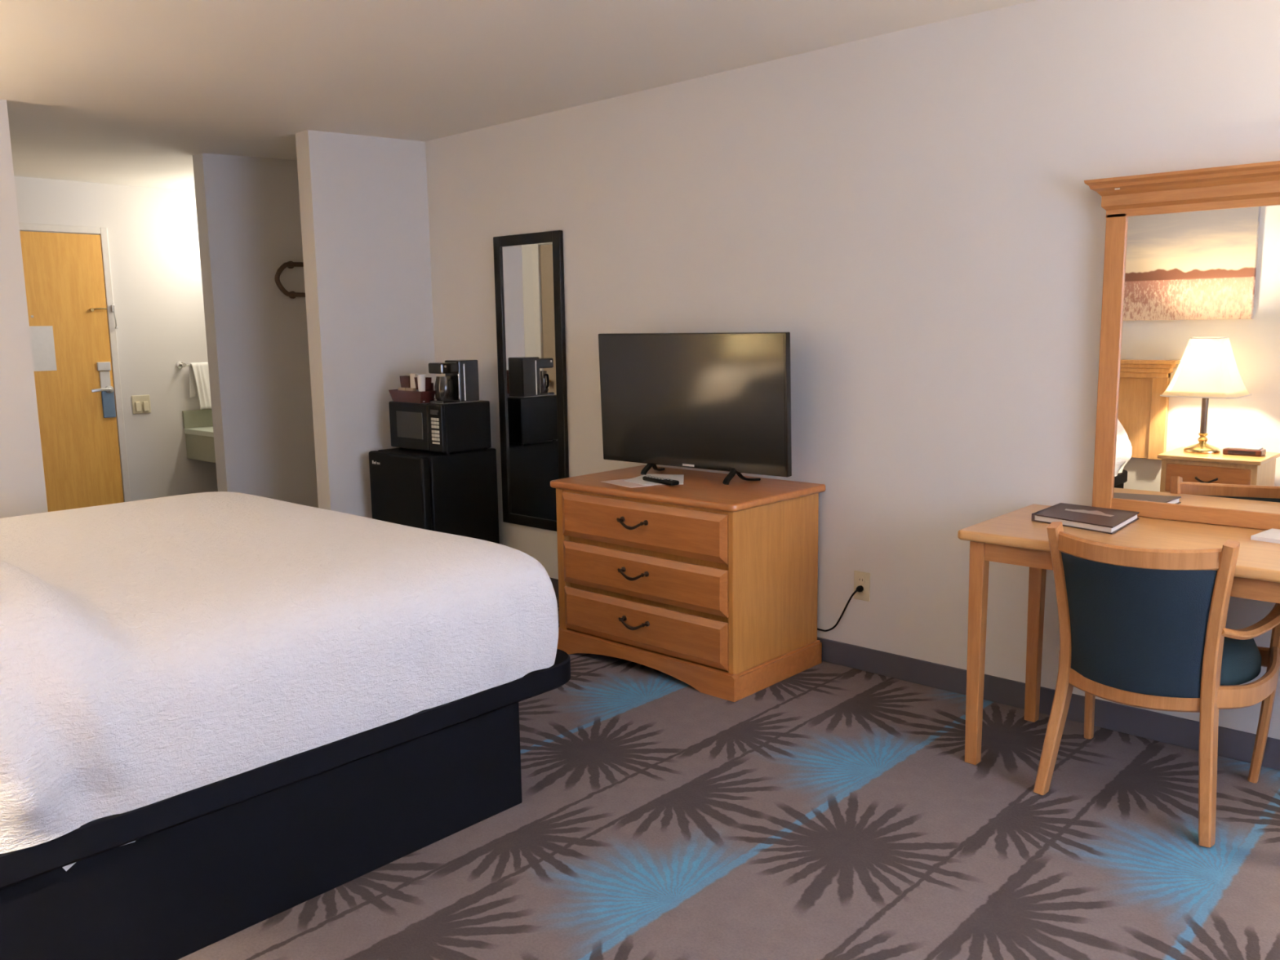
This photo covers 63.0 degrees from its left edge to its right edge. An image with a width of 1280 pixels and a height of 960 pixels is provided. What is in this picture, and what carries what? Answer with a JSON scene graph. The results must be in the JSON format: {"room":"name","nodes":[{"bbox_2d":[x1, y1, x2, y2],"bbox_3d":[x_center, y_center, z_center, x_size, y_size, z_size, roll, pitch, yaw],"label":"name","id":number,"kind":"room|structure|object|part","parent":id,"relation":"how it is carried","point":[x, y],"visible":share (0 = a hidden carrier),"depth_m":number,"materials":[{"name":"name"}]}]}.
{"room":"hotel room","nodes":[
{"label":"hotel room","id":0,"kind":"room"},
{"bbox_2d":[0,99,48,518],"bbox_3d":[-3.144,-0.377,3.719,0.120,2.540,1.750,7,11,42],"label":"wall","id":1,"kind":"structure","parent":0,"point":[22,478],"depth_m":4.27,"materials":[{"name":"paint"}]},
{"bbox_2d":[13,176,217,501],"bbox_3d":[-3.843,-0.885,7.184,0.120,2.540,2.720,7,11,42],"label":"wall","id":2,"kind":"structure","parent":0,"point":[153,242],"depth_m":7.46,"materials":[{"name":"paint"}]},
{"bbox_2d":[19,231,124,511],"bbox_3d":[-3.961,-0.615,6.927,0.095,2.025,0.910,7,11,42],"label":"door","id":3,"kind":"structure","parent":2,"relation":"in","point":[64,273],"depth_m":7.08,"materials":[{"name":"brown wood"}]},
{"bbox_2d":[29,325,57,371],"bbox_3d":[-3.978,-0.868,6.900,0.002,0.295,0.200,7,11,42],"label":"notice","id":4,"kind":"object","parent":3,"relation":"attached to","point":[42,337],"visible":0.64,"depth_m":6.92,"materials":[{"name":"white paper"}]},
{"bbox_3d":[-3.703,-0.620,7.189,0.066,0.052,0.156,7,11,42],"label":"lever handle","id":5,"kind":"part","parent":3,"relation":"part of","materials":[{"name":"metal"}]},
{"bbox_2d":[89,304,117,328],"bbox_3d":[-3.686,-1.121,7.174,0.028,0.165,0.165,7,11,42],"label":"bar","id":6,"kind":"object","parent":3,"relation":"attached to","point":[113,309],"visible":1,"depth_m":7.21,"materials":[{"name":"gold metal"}]},
{"bbox_3d":[-3.645,-1.187,7.218,0.017,0.050,0.020,7,11,42],"label":"strike plate","id":7,"kind":"part","parent":6,"relation":"part of","materials":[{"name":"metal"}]},
{"bbox_3d":[-3.631,-1.107,7.227,0.016,0.120,0.017,7,11,42],"label":"hanging arm","id":8,"kind":"part","parent":6,"relation":"part of","materials":[{"name":"metal"}]},
{"bbox_3d":[-3.702,-0.690,7.225,0.012,0.127,0.067,7,11,42],"label":"lock plate","id":9,"kind":"part","parent":3,"relation":"part of","materials":[{"name":"grey plastic"}]},
{"bbox_3d":[-3.692,-0.531,7.252,0.018,0.195,0.082,7,11,42],"label":"lock plate","id":10,"kind":"part","parent":3,"relation":"part of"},
{"bbox_2d":[18,222,131,502],"bbox_3d":[-3.987,-0.639,6.947,0.028,2.087,1.014,7,11,42],"label":"trim","id":11,"kind":"structure","parent":2,"relation":"attached to","point":[103,233],"depth_m":7.23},
{"bbox_2d":[131,395,151,413],"bbox_3d":[-3.552,-0.539,7.443,0.025,0.130,0.126,7,11,42],"label":"light switch","id":12,"kind":"object","parent":2,"relation":"attached to","point":[140,403],"visible":1,"depth_m":7.44,"materials":[{"name":"beige plastic"}]},
{"bbox_2d":[176,361,191,368],"bbox_3d":[-3.167,-0.868,7.787,0.075,0.052,0.557,7,11,42],"label":"towel bar","id":13,"kind":"object","parent":2,"relation":"attached to","point":[179,364],"visible":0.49,"depth_m":7.61,"materials":[{"name":"silver metal"}]},
{"bbox_2d":[188,362,211,409],"bbox_3d":[-3.179,-0.697,7.737,0.072,0.353,0.305,7,11,42],"label":"hand towel","id":14,"kind":"object","parent":13,"relation":"hanging from","point":[199,381],"visible":0.48,"depth_m":7.67,"materials":[{"name":"white fabric"}]},
{"bbox_2d":[192,152,318,507],"bbox_3d":[-2.018,-0.792,6.375,0.120,2.540,1.222,7,11,42],"label":"wall","id":15,"kind":"structure","parent":0,"point":[248,210],"depth_m":6.05,"materials":[{"name":"paint"}]},
{"bbox_2d":[274,261,305,298],"bbox_3d":[-1.989,-1.191,6.216,0.064,0.219,0.419,7,11,42],"label":"rail","id":16,"kind":"object","parent":15,"relation":"attached to","point":[290,264],"visible":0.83,"depth_m":6.10,"materials":[{"name":"brown metal"}]},
{"bbox_2d":[295,129,435,518],"bbox_3d":[-1.421,-0.682,5.582,0.120,2.540,0.700,7,11,42],"label":"wall partition","id":17,"kind":"structure","parent":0,"point":[363,199],"depth_m":5.43,"materials":[{"name":"paint"}]},
{"bbox_2d":[0,0,1035,191],"bbox_3d":[-1.018,-1.532,3.265,9.377,0.266,4.430,7,11,42],"label":"ceiling","id":18,"kind":"structure","parent":0,"point":[123,92],"depth_m":3.88,"materials":[{"name":"paint"}]},
{"bbox_2d":[177,597,1279,959],"bbox_3d":[-0.980,0.897,3.628,9.377,0.060,4.430,7,11,42],"label":"floor","id":19,"kind":"structure","parent":0,"point":[827,811],"depth_m":2.76,"materials":[{"name":"carpet"}]},
{"bbox_2d":[0,648,570,959],"bbox_3d":[-1.660,0.646,3.012,2.000,0.640,2.235,7,11,42],"label":"bed","id":20,"kind":"object","parent":19,"relation":"on","point":[174,877],"visible":0.34,"depth_m":2.44,"materials":[{"name":"black fabric"}]},
{"bbox_2d":[0,491,558,853],"bbox_3d":[-1.663,0.332,2.966,2.152,0.495,2.190,7,11,42],"label":"coverlet","id":21,"kind":"object","parent":20,"relation":"on","point":[152,651],"visible":1,"depth_m":2.50,"materials":[{"name":"white fabric"}]},
{"bbox_2d":[368,447,499,543],"bbox_3d":[-1.076,0.212,5.487,0.467,0.748,0.476,7,11,42],"label":"mini fridge","id":22,"kind":"object","parent":19,"relation":"on","point":[455,493],"visible":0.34,"depth_m":5.30,"materials":[{"name":"black plastic"}]},
{"bbox_3d":[-1.219,0.223,5.330,0.467,0.718,0.050,7,11,42],"label":"door","id":23,"kind":"part","parent":22,"relation":"part of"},
{"bbox_2d":[388,397,491,455],"bbox_3d":[-1.035,-0.281,5.391,0.447,0.254,0.312,7,11,42],"label":"microwave","id":24,"kind":"object","parent":22,"relation":"on","point":[447,428],"visible":0.98,"depth_m":5.25,"materials":[{"name":"black plastic"}]},
{"bbox_3d":[-1.172,-0.277,5.324,0.335,0.237,0.025,7,11,42],"label":"door","id":25,"kind":"part","parent":24,"relation":"part of","materials":[{"name":"black plastic"}]},
{"bbox_2d":[388,375,435,403],"bbox_3d":[-1.163,-0.464,5.329,0.282,0.130,0.093,7,11,42],"label":"condiment caddy","id":26,"kind":"object","parent":24,"relation":"on","point":[415,397],"visible":0.74,"depth_m":5.28,"materials":[{"name":"red paint"}]},
{"bbox_2d":[409,373,418,391],"bbox_3d":[-1.149,-0.476,5.339,0.044,0.136,0.032,7,11,42],"label":"napkin stack","id":27,"kind":"object","parent":26,"relation":"in","point":[412,375],"visible":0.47,"depth_m":5.32,"materials":[{"name":"white paper"}]},
{"bbox_2d":[417,373,426,401],"bbox_3d":[-1.096,-0.462,5.241,0.046,0.138,0.046,7,11,42],"label":"paper cup","id":28,"kind":"object","parent":26,"relation":"in","point":[420,377],"visible":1,"depth_m":5.22,"materials":[{"name":"white paper"}]},
{"bbox_3d":[-1.127,-0.452,5.358,0.225,0.098,0.005,7,11,42],"label":"panel","id":29,"kind":"part","parent":26,"relation":"part of","materials":[{"name":"red paint"}]},
{"bbox_3d":[-1.006,-0.257,5.174,0.109,0.237,0.025,7,11,42],"label":"control panel","id":30,"kind":"part","parent":24,"relation":"part of","materials":[{"name":"black plastic"}]},
{"bbox_2d":[428,359,479,404],"bbox_3d":[-0.936,-0.497,5.257,0.128,0.210,0.233,7,11,42],"label":"coffee maker","id":31,"kind":"object","parent":24,"relation":"on","point":[460,384],"visible":1,"depth_m":5.22,"materials":[{"name":"black plastic"}]},
{"bbox_3d":[-0.939,-0.459,5.183,0.026,0.082,0.010,7,11,42],"label":"carafe handle","id":32,"kind":"part","parent":31,"relation":"part of","materials":[{"name":"black plastic"}]},
{"bbox_3d":[-0.937,-0.395,5.274,0.115,0.003,0.232,7,11,42],"label":"chrome plate","id":33,"kind":"part","parent":31,"relation":"part of","materials":[{"name":"silver metal"}]},
{"bbox_2d":[550,465,825,702],"bbox_3d":[0.173,0.375,4.318,0.981,0.735,0.630,7,11,42],"label":"dresser","id":34,"kind":"object","parent":19,"relation":"on","point":[708,584],"visible":0.95,"depth_m":4.05,"materials":[{"name":"brown wood"}]},
{"bbox_2d":[601,478,654,488],"bbox_3d":[-0.032,0.012,4.275,0.159,0.002,0.230,-7,10,-35],"label":"paper sheet","id":35,"kind":"object","parent":34,"relation":"on","point":[622,482],"visible":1,"depth_m":4.25,"materials":[{"name":"white paper"}]},
{"bbox_3d":[-0.033,0.172,4.065,0.146,0.042,0.032,7,11,42],"label":"handle","id":36,"kind":"part","parent":34,"relation":"part of","materials":[{"name":"brown metal"}]},
{"bbox_3d":[-0.030,0.372,4.095,0.146,0.042,0.032,7,11,42],"label":"handle","id":37,"kind":"part","parent":34,"relation":"part of","materials":[{"name":"brown metal"}]},
{"bbox_3d":[-0.027,0.570,4.125,0.146,0.042,0.032,7,11,42],"label":"handle","id":38,"kind":"part","parent":34,"relation":"part of","materials":[{"name":"brown metal"}]},
{"bbox_3d":[-0.006,0.179,4.077,0.869,0.182,0.020,7,11,42],"label":"drawer","id":39,"kind":"part","parent":34,"relation":"part of","materials":[{"name":"brown wood"}]},
{"bbox_3d":[-0.003,0.380,4.107,0.869,0.176,0.020,7,11,42],"label":"drawer","id":40,"kind":"part","parent":34,"relation":"part of","materials":[{"name":"brown wood"}]},
{"bbox_3d":[0.000,0.578,4.137,0.869,0.180,0.020,7,11,42],"label":"drawer","id":41,"kind":"part","parent":34,"relation":"part of","materials":[{"name":"brown wood"}]},
{"bbox_2d":[624,473,684,484],"bbox_3d":[0.060,-0.003,4.352,0.244,0.002,0.305,0,9,3],"label":"paper sheet","id":42,"kind":"object","parent":34,"relation":"on","point":[638,480],"visible":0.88,"depth_m":4.35,"materials":[{"name":"white paper"}]},
{"bbox_2d":[642,475,679,485],"bbox_3d":[0.084,0.001,4.246,0.044,0.019,0.200,-7,10,-35],"label":"remote control","id":43,"kind":"object","parent":42,"relation":"on","point":[650,478],"visible":1,"depth_m":4.22,"materials":[{"name":"black plastic"}]},
{"bbox_2d":[598,332,791,484],"bbox_3d":[0.232,-0.308,4.348,0.968,0.605,0.196,7,11,42],"label":"television","id":44,"kind":"object","parent":34,"relation":"on","point":[713,401],"visible":1,"depth_m":4.26,"materials":[{"name":"black plastic"}]},
{"bbox_2d":[957,503,1279,764],"bbox_3d":[1.698,0.550,2.959,1.448,0.745,0.588,7,11,42],"label":"writing desk","id":45,"kind":"object","parent":19,"relation":"on","point":[1013,538],"visible":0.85,"depth_m":3.15,"materials":[{"name":"brown wood"}]},
{"bbox_3d":[1.042,0.533,3.232,0.046,0.716,0.046,7,11,42],"label":"leg","id":46,"kind":"part","parent":45,"relation":"part of","materials":[{"name":"brown wood"}]},
{"bbox_3d":[1.353,0.478,3.569,0.046,0.716,0.046,7,11,42],"label":"leg","id":47,"kind":"part","parent":45,"relation":"part of","materials":[{"name":"brown wood"}]},
{"bbox_2d":[1031,502,1139,534],"bbox_3d":[1.397,0.118,3.277,0.271,0.023,0.315,7,11,42],"label":"book","id":48,"kind":"object","parent":45,"relation":"on","point":[1104,520],"visible":1,"depth_m":3.24,"materials":[{"name":"black paper"}]},
{"bbox_2d":[1084,160,1279,529],"bbox_3d":[1.855,-0.372,3.007,1.141,1.057,0.102,7,11,42],"label":"framed mirror","id":49,"kind":"object","parent":45,"relation":"on","point":[1188,424],"visible":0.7,"depth_m":3.18,"materials":[{"name":"brown wood"}]},
{"bbox_3d":[1.848,-0.838,2.937,1.141,0.115,0.102,7,11,42],"label":"crown","id":50,"kind":"part","parent":49,"relation":"part of","materials":[{"name":"brown wood"}]},
{"bbox_3d":[1.882,0.122,3.101,0.911,0.051,0.046,7,11,42],"label":"rail","id":51,"kind":"part","parent":49,"relation":"part of","materials":[{"name":"brown wood"}]},
{"bbox_2d":[1250,528,1279,543],"bbox_3d":[1.874,0.169,2.927,0.155,0.012,0.240,-8,11,-39],"label":"notepad","id":52,"kind":"object","parent":45,"relation":"on","point":[1272,535],"visible":1,"depth_m":2.96,"materials":[{"name":"white paper"}]},
{"bbox_2d":[1033,521,1279,847],"bbox_3d":[1.495,0.511,3.014,0.606,0.823,0.626,7,11,42],"label":"desk chair","id":53,"kind":"object","parent":19,"relation":"on","point":[1144,628],"visible":1,"depth_m":2.78,"materials":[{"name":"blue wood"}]},
{"bbox_3d":[1.213,0.519,3.024,0.141,0.813,0.051,-5,10,-27],"label":"leg","id":54,"kind":"part","parent":53,"relation":"part of","materials":[{"name":"brown wood"}]},
{"bbox_3d":[1.483,0.565,3.432,0.040,0.581,0.046,7,11,42],"label":"leg","id":55,"kind":"part","parent":53,"relation":"part of","materials":[{"name":"brown wood"}]},
{"bbox_3d":[1.353,0.576,2.880,0.076,0.080,0.406,-8,11,-39],"label":"rail","id":56,"kind":"part","parent":53,"relation":"part of","materials":[{"name":"brown wood"}]},
{"bbox_3d":[1.327,0.384,2.819,0.137,0.389,0.444,-8,11,-39],"label":"backrest","id":57,"kind":"part","parent":53,"relation":"part of","materials":[{"name":"teal fabric"}]},
{"bbox_3d":[1.307,0.190,2.771,0.091,0.076,0.462,-9,11,-42],"label":"rail","id":58,"kind":"part","parent":53,"relation":"part of","materials":[{"name":"brown wood"}]},
{"bbox_3d":[1.494,0.556,2.712,0.070,0.822,0.109,7,11,42],"label":"leg","id":59,"kind":"part","parent":53,"relation":"part of","materials":[{"name":"brown wood"}]},
{"bbox_3d":[1.521,0.483,3.058,0.496,0.102,0.450,7,11,42],"label":"seat","id":60,"kind":"part","parent":53,"relation":"part of","materials":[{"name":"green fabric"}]},
{"bbox_3d":[1.692,0.555,2.877,0.471,0.092,0.070,-8,11,-40],"label":"rail","id":61,"kind":"part","parent":53,"relation":"part of","materials":[{"name":"brown wood"}]},
{"bbox_3d":[1.696,0.364,2.838,0.519,0.068,0.091,-9,11,-42],"label":"armrest","id":62,"kind":"part","parent":53,"relation":"part of","materials":[{"name":"brown wood"}]},
{"bbox_3d":[1.670,0.503,3.233,0.525,0.069,0.025,7,12,44],"label":"rail","id":63,"kind":"part","parent":53,"relation":"part of","materials":[{"name":"brown wood"}]},
{"bbox_3d":[1.851,0.614,3.071,0.067,0.582,0.048,7,11,42],"label":"leg","id":64,"kind":"part","parent":53,"relation":"part of","materials":[{"name":"brown wood"}]},
{"bbox_2d":[425,0,1279,739],"bbox_3d":[0.900,-0.486,4.029,7.380,2.540,0.120,7,11,42],"label":"wall","id":65,"kind":"structure","parent":0,"point":[923,226],"depth_m":3.88,"materials":[{"name":"paint"}]},
{"bbox_2d":[493,230,568,531],"bbox_3d":[-0.548,-0.487,5.265,0.492,1.476,0.026,7,11,42],"label":"wall mirror","id":66,"kind":"object","parent":65,"relation":"attached to","point":[529,269],"visible":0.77,"depth_m":5.26,"materials":[{"name":"black paint"}]},
{"bbox_3d":[-0.548,-0.487,5.265,0.396,1.380,0.006,7,11,42],"label":"mirror pane","id":67,"kind":"part","parent":66,"relation":"part of","materials":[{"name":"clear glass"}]},
{"bbox_2d":[817,585,863,631],"bbox_3d":[0.787,0.516,4.181,0.228,0.220,0.034,7,12,43],"label":"power cord","id":68,"kind":"object","parent":65,"relation":"attached to","point":[860,588],"visible":0.99,"depth_m":4.15,"materials":[{"name":"black plastic"}]},
{"bbox_2d":[853,570,870,601],"bbox_3d":[0.873,0.418,4.112,0.071,0.115,0.010,7,11,42],"label":"wall outlet","id":69,"kind":"object","parent":65,"relation":"attached to","point":[860,578],"visible":1,"depth_m":4.11,"materials":[{"name":"beige plastic"}]},
{"bbox_2d":[857,589,865,595],"bbox_3d":[0.872,0.441,4.114,0.034,0.034,0.004,7,11,42],"label":"receptacle","id":70,"kind":"object","parent":69,"relation":"attached to","point":[859,593],"depth_m":4.11,"materials":[{"name":"beige plastic"}]},
{"bbox_2d":[857,576,865,584],"bbox_3d":[0.871,0.395,4.107,0.034,0.034,0.004,7,11,42],"label":"receptacle","id":71,"kind":"object","parent":69,"relation":"attached to","point":[861,580],"depth_m":4.10,"materials":[{"name":"beige plastic"}]},
{"bbox_2d":[549,577,1279,770],"bbox_3d":[1.203,0.749,3.865,6.294,0.097,0.006,7,11,42],"label":"baseboard","id":72,"kind":"structure","parent":65,"relation":"attached to","point":[1233,744],"depth_m":3.65,"materials":[{"name":"grey plastic"}]},
{"bbox_3d":[-2.266,-0.956,7.498,1.777,2.540,0.120,7,11,42],"label":"wall","id":73,"kind":"structure","parent":0,"visible":0},
{"bbox_2d":[182,408,215,462],"bbox_3d":[-2.502,-0.291,7.325,1.777,0.353,0.606,7,11,42],"label":"countertop","id":74,"kind":"structure","parent":73,"relation":"attached to","point":[197,424],"depth_m":7.65,"materials":[{"name":"laminate"}]}
]}

